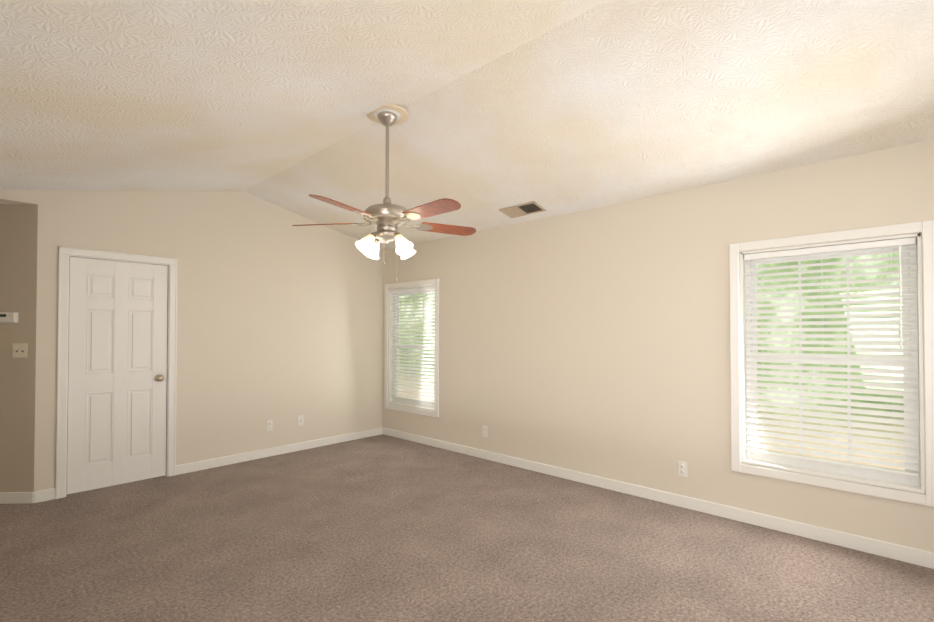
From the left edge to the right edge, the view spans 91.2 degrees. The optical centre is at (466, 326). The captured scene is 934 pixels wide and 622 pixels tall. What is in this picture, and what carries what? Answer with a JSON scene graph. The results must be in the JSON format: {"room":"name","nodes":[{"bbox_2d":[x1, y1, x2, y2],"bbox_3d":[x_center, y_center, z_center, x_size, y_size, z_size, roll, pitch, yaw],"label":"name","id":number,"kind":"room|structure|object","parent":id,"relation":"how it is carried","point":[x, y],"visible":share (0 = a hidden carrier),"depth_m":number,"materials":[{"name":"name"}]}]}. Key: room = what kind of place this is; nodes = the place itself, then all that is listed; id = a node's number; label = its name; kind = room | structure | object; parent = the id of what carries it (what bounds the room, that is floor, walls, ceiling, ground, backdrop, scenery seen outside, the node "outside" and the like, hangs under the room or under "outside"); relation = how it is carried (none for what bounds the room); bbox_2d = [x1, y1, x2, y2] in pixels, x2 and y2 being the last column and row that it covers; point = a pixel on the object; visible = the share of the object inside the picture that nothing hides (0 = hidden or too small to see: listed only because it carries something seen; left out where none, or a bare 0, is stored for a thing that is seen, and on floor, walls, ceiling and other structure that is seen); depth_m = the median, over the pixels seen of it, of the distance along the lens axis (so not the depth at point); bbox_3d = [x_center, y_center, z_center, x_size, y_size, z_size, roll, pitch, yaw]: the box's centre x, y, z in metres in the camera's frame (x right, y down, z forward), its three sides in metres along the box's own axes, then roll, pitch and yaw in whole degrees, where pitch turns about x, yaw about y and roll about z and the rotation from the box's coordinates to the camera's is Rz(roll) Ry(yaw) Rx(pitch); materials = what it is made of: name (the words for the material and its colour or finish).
{"room":"empty living room","nodes":[
{"label":"empty living room","id":0,"kind":"room"},
{"bbox_2d":[0,190,382,491],"bbox_3d":[-2.913,-0.029,4.455,0.320,2.880,5.160,-1,-1,43],"label":"wall","id":1,"kind":"structure","parent":0,"point":[279,320],"depth_m":4.66,"materials":[{"name":"beige paint"}]},
{"bbox_2d":[0,312,17,322],"bbox_3d":[-3.646,-0.074,3.629,0.144,0.084,0.032,0,-1,-2],"label":"thermostat","id":2,"kind":"object","parent":1,"relation":"attached to","point":[8,317],"visible":1,"depth_m":3.62,"materials":[{"name":"white plastic"}]},
{"bbox_2d":[12,343,27,357],"bbox_3d":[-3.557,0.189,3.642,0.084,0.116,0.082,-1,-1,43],"label":"switch plate","id":3,"kind":"object","parent":1,"relation":"attached to","point":[19,350],"visible":1,"depth_m":3.64,"materials":[{"name":"beige plastic"}]},
{"bbox_2d":[56,246,177,498],"bbox_3d":[-3.099,0.376,4.085,0.143,2.058,0.848,-1,-1,43],"label":"door frame","id":4,"kind":"structure","parent":1,"relation":"attached to","point":[62,347],"depth_m":3.87,"materials":[{"name":"white wood"}]},
{"bbox_2d":[67,257,167,493],"bbox_3d":[-3.059,0.406,4.048,0.108,1.974,0.704,-1,-1,43],"label":"door","id":5,"kind":"structure","parent":1,"relation":"in","point":[117,382],"depth_m":4.04,"materials":[{"name":"white paint"}]},
{"bbox_2d":[266,420,272,430],"bbox_3d":[-2.161,1.079,5.010,0.008,0.115,0.070,-1,-1,43],"label":"outlet","id":6,"kind":"object","parent":1,"relation":"attached to","point":[269,425],"visible":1,"depth_m":5.00,"materials":[{"name":"white plastic"}]},
{"bbox_2d":[298,415,303,425],"bbox_3d":[-1.915,1.083,5.272,0.012,0.115,0.070,-1,-1,43],"label":"wall jack","id":7,"kind":"object","parent":1,"relation":"attached to","point":[300,420],"visible":1,"depth_m":5.28,"materials":[{"name":"white plastic"}]},
{"bbox_2d":[0,434,933,621],"bbox_3d":[-0.522,1.408,2.224,7.290,0.060,5.160,-1,-1,43],"label":"floor","id":8,"kind":"structure","parent":0,"point":[382,528],"depth_m":2.77,"materials":[{"name":"carpet"}]},
{"bbox_2d":[0,0,933,249],"bbox_3d":[-0.488,-1.298,2.232,7.196,0.590,5.160,-1,-1,43],"label":"ceiling","id":9,"kind":"structure","parent":0,"point":[554,107],"depth_m":2.53,"materials":[{"name":"white paint"}]},
{"bbox_2d":[292,104,475,280],"bbox_3d":[-0.501,-0.877,3.042,1.242,1.147,1.290,-1,-1,43],"label":"ceiling fan","id":10,"kind":"object","parent":9,"relation":"hanging from","point":[387,217],"visible":1,"depth_m":3.01,"materials":[{"name":"silver"}]},
{"bbox_2d":[499,201,545,217],"bbox_3d":[0.521,-1.102,4.326,0.410,0.048,0.206,-1,-1,43],"label":"ceiling vent","id":11,"kind":"object","parent":9,"relation":"in","point":[528,208],"visible":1,"depth_m":4.32,"materials":[{"name":"white metal"}]},
{"bbox_2d":[383,139,933,552],"bbox_3d":[1.346,0.153,3.948,6.860,2.500,0.120,-1,-1,43],"label":"wall","id":12,"kind":"structure","parent":0,"point":[594,341],"depth_m":3.80,"materials":[{"name":"beige paint"}]},
{"bbox_2d":[385,278,438,417],"bbox_3d":[-0.669,0.256,5.803,1.034,1.644,0.148,-1,-1,43],"label":"window","id":13,"kind":"structure","parent":12,"relation":"in","point":[412,404],"depth_m":5.88,"materials":[{"name":"white"}]},
{"bbox_2d":[391,286,434,402],"bbox_3d":[-0.685,0.220,5.787,0.860,1.407,0.062,-1,-1,43],"label":"window blind","id":14,"kind":"object","parent":13,"relation":"attached to","point":[429,345],"visible":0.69,"depth_m":5.77,"materials":[{"name":"white plastic"}]},
{"bbox_2d":[0,427,933,568],"bbox_3d":[-0.452,1.332,2.160,6.857,0.090,4.920,-1,-1,43],"label":"baseboard","id":15,"kind":"structure","parent":12,"relation":"attached to","point":[923,558],"depth_m":3.67,"materials":[{"name":"white wood"}]},
{"bbox_2d":[483,426,487,436],"bbox_3d":[0.193,1.123,4.910,0.070,0.115,0.008,-1,-1,43],"label":"outlet","id":16,"kind":"object","parent":12,"relation":"attached to","point":[485,431],"visible":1,"depth_m":4.90,"materials":[{"name":"white plastic"}]},
{"bbox_2d":[678,461,686,476],"bbox_3d":[1.669,1.102,3.546,0.070,0.115,0.008,-1,-1,43],"label":"outlet","id":17,"kind":"object","parent":12,"relation":"attached to","point":[682,468],"visible":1,"depth_m":3.54,"materials":[{"name":"white plastic"}]},
{"bbox_2d":[729,220,933,506],"bbox_3d":[2.347,0.214,3.015,1.059,1.644,0.148,-1,-1,43],"label":"window","id":18,"kind":"structure","parent":12,"relation":"in","point":[858,475],"depth_m":2.92,"materials":[{"name":"white"}]},
{"bbox_2d":[744,237,918,475],"bbox_3d":[2.332,0.179,2.999,0.885,1.407,0.062,-1,-1,43],"label":"window blind","id":19,"kind":"object","parent":18,"relation":"attached to","point":[848,247],"visible":0.96,"depth_m":2.96,"materials":[{"name":"white plastic"}]},
{"label":"outside","id":20,"kind":"structure","parent":0,"visible":0},
{"bbox_2d":[399,252,904,469],"bbox_3d":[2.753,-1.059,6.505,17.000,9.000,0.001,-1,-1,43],"label":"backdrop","id":21,"kind":"structure","parent":20,"point":[839,312],"depth_m":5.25,"materials":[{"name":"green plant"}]}
]}

